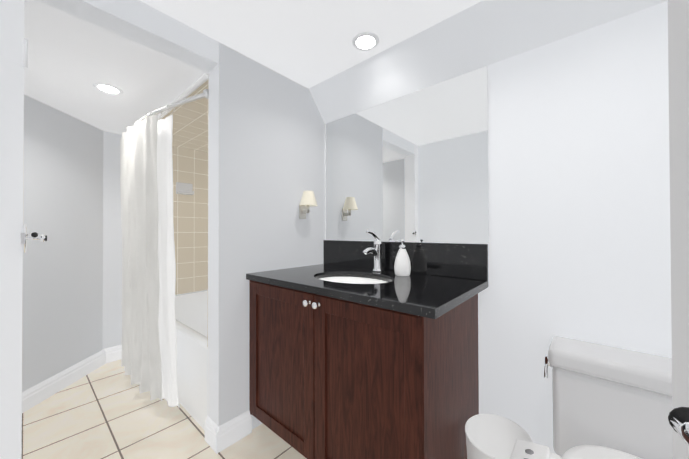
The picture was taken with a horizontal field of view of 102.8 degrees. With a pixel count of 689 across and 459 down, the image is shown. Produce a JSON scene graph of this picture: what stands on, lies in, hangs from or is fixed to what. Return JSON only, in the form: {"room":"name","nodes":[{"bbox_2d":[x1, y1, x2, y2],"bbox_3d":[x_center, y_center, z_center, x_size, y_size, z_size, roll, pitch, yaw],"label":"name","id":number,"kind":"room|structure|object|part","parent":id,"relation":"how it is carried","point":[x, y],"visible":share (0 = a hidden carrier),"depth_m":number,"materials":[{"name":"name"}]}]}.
{"room":"bathroom","nodes":[
{"label":"bathroom","id":0,"kind":"room"},
{"bbox_2d":[0,0,24,458],"bbox_3d":[-1.120,0.074,0.901,0.120,2.043,0.085,-1,-1,41],"label":"wall","id":1,"kind":"structure","parent":0,"point":[12,15],"depth_m":0.88,"materials":[{"name":"white paint"}]},
{"bbox_2d":[5,34,46,252],"bbox_3d":[-1.032,0.136,0.892,0.034,1.510,0.090,-1,-1,41],"label":"hardware piece","id":2,"kind":"object","parent":1,"relation":"attached to","point":[16,238],"visible":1,"depth_m":0.89,"materials":[{"name":"white paint"}]},
{"bbox_2d":[22,94,102,391],"bbox_3d":[-2.033,0.115,1.936,0.612,1.982,0.562,-1,-1,41],"label":"wall","id":3,"kind":"structure","parent":0,"point":[62,319],"depth_m":1.92,"materials":[{"name":"white paint"}]},
{"bbox_2d":[22,349,105,412],"bbox_3d":[-1.963,1.048,1.918,0.016,0.116,0.728,0,0,-3],"label":"baseboard","id":4,"kind":"structure","parent":3,"relation":"attached to","point":[41,391],"depth_m":1.90,"materials":[{"name":"white paint"}]},
{"bbox_2d":[24,0,207,133],"bbox_3d":[-1.286,-0.852,1.970,1.513,0.050,1.480,-1,-1,41],"label":"ceiling","id":5,"kind":"structure","parent":0,"point":[72,59],"depth_m":1.45,"materials":[{"name":"white paint"}]},
{"bbox_2d":[93,83,122,94],"bbox_3d":[-1.391,-0.826,1.621,0.136,0.006,0.136,-1,-1,41],"label":"recessed light","id":6,"kind":"object","parent":5,"relation":"in","point":[108,88],"visible":1,"depth_m":1.62,"materials":[{"name":"white paint"}]},
{"bbox_2d":[38,0,218,72],"bbox_3d":[-0.886,-0.890,1.183,0.120,0.111,0.638,-1,-1,41],"label":"wall","id":7,"kind":"structure","parent":0,"point":[142,23],"depth_m":1.18,"materials":[{"name":"white paint"}]},
{"bbox_2d":[132,73,207,126],"bbox_3d":[-1.339,-0.749,1.903,1.521,0.146,0.180,-1,-1,41],"label":"curtain rod","id":8,"kind":"object","parent":7,"relation":"attached to","point":[181,99],"visible":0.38,"depth_m":1.58,"materials":[{"name":"white metal"}]},
{"bbox_2d":[120,114,179,406],"bbox_3d":[-1.371,0.195,1.859,0.898,1.741,0.179,-1,-1,41],"label":"shower curtain","id":9,"kind":"object","parent":8,"relation":"hanging from","point":[149,351],"visible":1,"depth_m":1.68,"materials":[{"name":"fabric"}]},
{"bbox_2d":[102,131,206,348],"bbox_3d":[-1.727,0.120,2.683,0.100,1.982,0.968,-1,-1,41],"label":"wall","id":10,"kind":"structure","parent":0,"point":[112,272],"depth_m":2.33,"materials":[{"name":"white paint"}]},
{"bbox_2d":[102,345,121,362],"bbox_3d":[-1.931,1.051,2.347,0.016,0.116,0.215,-1,-1,41],"label":"baseboard","id":11,"kind":"structure","parent":10,"relation":"attached to","point":[114,353],"depth_m":2.32,"materials":[{"name":"white paint"}]},
{"bbox_2d":[161,73,208,347],"bbox_3d":[-1.048,-0.096,2.238,1.513,1.457,0.757,-1,-1,41],"label":"wall tiles","id":12,"kind":"structure","parent":10,"relation":"attached to","point":[190,154],"depth_m":2.75,"materials":[{"name":"beige tile"}]},
{"bbox_2d":[176,182,193,194],"bbox_3d":[-1.575,-0.406,2.725,0.066,0.115,0.150,-1,-1,41],"label":"soap dish","id":13,"kind":"object","parent":12,"relation":"attached to","point":[185,188],"visible":1,"depth_m":2.72,"materials":[{"name":"white ceramic"}]},
{"bbox_2d":[21,359,306,458],"bbox_3d":[-0.553,1.138,1.328,4.033,0.080,2.080,-1,-1,41],"label":"floor","id":14,"kind":"structure","parent":0,"point":[107,411],"depth_m":1.51,"materials":[{"name":"tile"}]},
{"bbox_2d":[175,290,207,430],"bbox_3d":[-1.046,0.871,2.230,1.493,0.470,0.733,-1,-1,41],"label":"bathtub","id":15,"kind":"object","parent":14,"relation":"on","point":[191,313],"visible":0.06,"depth_m":1.69,"materials":[{"name":"white ceramic"}]},
{"bbox_2d":[246,230,487,458],"bbox_3d":[0.061,0.548,1.367,1.051,1.095,0.620,-1,-1,41],"label":"bathroom vanity","id":16,"kind":"object","parent":14,"relation":"on","point":[359,350],"visible":1,"depth_m":1.11,"materials":[{"name":"brown wood"}]},
{"bbox_3d":[-0.325,0.636,1.324,0.504,0.713,0.051,-1,-1,41],"label":"door","id":17,"kind":"part","parent":16,"relation":"part of","materials":[{"name":"brown wood"}]},
{"bbox_2d":[246,264,487,318],"bbox_3d":[0.064,0.252,1.374,1.051,0.030,0.608,-1,-1,41],"label":"countertop","id":18,"kind":"structure","parent":16,"relation":"on","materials":[{"name":"black stone"}]},
{"bbox_2d":[320,277,386,283],"bbox_3d":[0.040,0.347,1.379,0.473,0.159,0.356,-1,-1,41],"label":"sink","id":19,"kind":"object","parent":18,"relation":"in","point":[354,280],"depth_m":1.54,"materials":[{"name":"white ceramic"}]},
{"bbox_2d":[363,230,382,271],"bbox_3d":[0.156,0.119,1.529,0.062,0.235,0.165,-1,-1,41],"label":"faucet","id":20,"kind":"object","parent":18,"relation":"on","point":[376,251],"depth_m":1.55,"materials":[{"name":"silver metal"}]},
{"bbox_2d":[394,239,410,275],"bbox_3d":[0.299,0.143,1.421,0.083,0.185,0.083,-1,-1,41],"label":"soap dispenser","id":21,"kind":"object","parent":18,"relation":"on","point":[402,266],"visible":1,"depth_m":1.39,"materials":[{"name":"white ceramic"}]},
{"bbox_3d":[0.053,0.632,0.998,0.482,0.713,0.051,-1,-1,41],"label":"door","id":22,"kind":"part","parent":16,"relation":"part of","materials":[{"name":"brown wood"}]},
{"bbox_2d":[465,414,532,458],"bbox_3d":[0.570,0.927,1.022,0.221,0.329,0.254,-1,-1,41],"label":"trash can","id":23,"kind":"object","parent":14,"relation":"on","point":[491,436],"visible":0.83,"depth_m":1.12,"materials":[{"name":"white plastic"}]},
{"bbox_2d":[510,336,672,458],"bbox_3d":[0.740,0.752,0.709,0.532,0.676,0.714,-1,-1,41],"label":"toilet","id":24,"kind":"object","parent":14,"relation":"on","point":[610,402],"visible":1,"depth_m":0.87,"materials":[{"name":"white ceramic"}]},
{"bbox_2d":[208,64,218,426],"bbox_3d":[-0.675,0.133,1.417,0.120,1.932,0.002,-1,-1,41],"label":"wall","id":25,"kind":"structure","parent":0,"point":[213,264],"depth_m":1.42,"materials":[{"name":"white paint"}]},
{"bbox_2d":[205,416,219,451],"bbox_3d":[-0.673,1.041,1.399,0.138,0.116,0.016,-1,-1,41],"label":"baseboard","id":26,"kind":"structure","parent":25,"relation":"attached to","point":[210,427],"depth_m":1.39,"materials":[{"name":"white paint"}]},
{"bbox_2d":[219,42,324,429],"bbox_3d":[-0.428,0.079,1.705,0.120,2.043,0.755,-1,-1,41],"label":"wall","id":27,"kind":"structure","parent":0,"point":[271,146],"depth_m":1.54,"materials":[{"name":"white paint"}]},
{"bbox_2d":[215,410,251,452],"bbox_3d":[-0.571,1.041,1.424,0.016,0.116,0.188,-1,-1,41],"label":"baseboard","id":28,"kind":"structure","parent":27,"relation":"attached to","point":[235,429],"depth_m":1.42,"materials":[{"name":"white paint"}]},
{"bbox_2d":[299,191,316,218],"bbox_3d":[-0.230,-0.156,1.753,0.118,0.173,0.114,-1,-1,41],"label":"sconce","id":29,"kind":"object","parent":27,"relation":"attached to","point":[308,200],"visible":1,"depth_m":1.73,"materials":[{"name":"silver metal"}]},
{"bbox_2d":[139,0,482,88],"bbox_3d":[0.060,-0.976,0.812,1.800,0.050,1.480,-1,-1,41],"label":"ceiling","id":30,"kind":"structure","parent":0,"point":[308,44],"depth_m":1.27,"materials":[{"name":"white paint"}]},
{"bbox_2d":[352,32,378,50],"bbox_3d":[0.106,-0.943,1.386,0.136,0.006,0.136,-1,-1,41],"label":"recessed light","id":31,"kind":"object","parent":30,"relation":"in","point":[364,41],"visible":1,"depth_m":1.38,"materials":[{"name":"white paint"}]},
{"bbox_2d":[309,0,667,123],"bbox_3d":[0.493,-0.852,1.313,1.800,0.192,0.156,-1,-1,41],"label":"bulkhead","id":32,"kind":"object","parent":30,"relation":"attached to","point":[483,33],"visible":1,"depth_m":1.27,"materials":[{"name":"white paint"}]},
{"bbox_2d":[325,1,671,453],"bbox_3d":[-0.040,0.055,1.935,3.633,2.093,0.100,-1,-1,41],"label":"wall","id":33,"kind":"structure","parent":0,"point":[579,246],"depth_m":1.07,"materials":[{"name":"white paint"}]},
{"bbox_2d":[323,240,487,280],"bbox_3d":[0.256,0.154,1.598,1.051,0.166,0.019,-1,-1,41],"label":"backsplash","id":34,"kind":"structure","parent":33,"relation":"attached to","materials":[{"name":"black stone"}]},
{"bbox_2d":[326,66,488,243],"bbox_3d":[0.265,-0.342,1.605,1.043,0.821,0.004,-1,-1,41],"label":"mirror","id":35,"kind":"object","parent":33,"relation":"attached to","point":[411,167],"visible":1,"depth_m":1.50,"materials":[{"name":"clear glass"}]},
{"bbox_3d":[-0.460,0.042,0.212,2.020,2.093,0.100,-1,-1,41],"label":"wall","id":36,"kind":"structure","parent":0,"visible":0},
{"bbox_2d":[668,0,688,458],"bbox_3d":[0.246,0.090,0.082,0.170,1.968,0.582,-1,-1,41],"label":"door","id":37,"kind":"structure","parent":36,"relation":"in","point":[678,63],"depth_m":0.31,"materials":[{"name":"white paint"}]}
]}

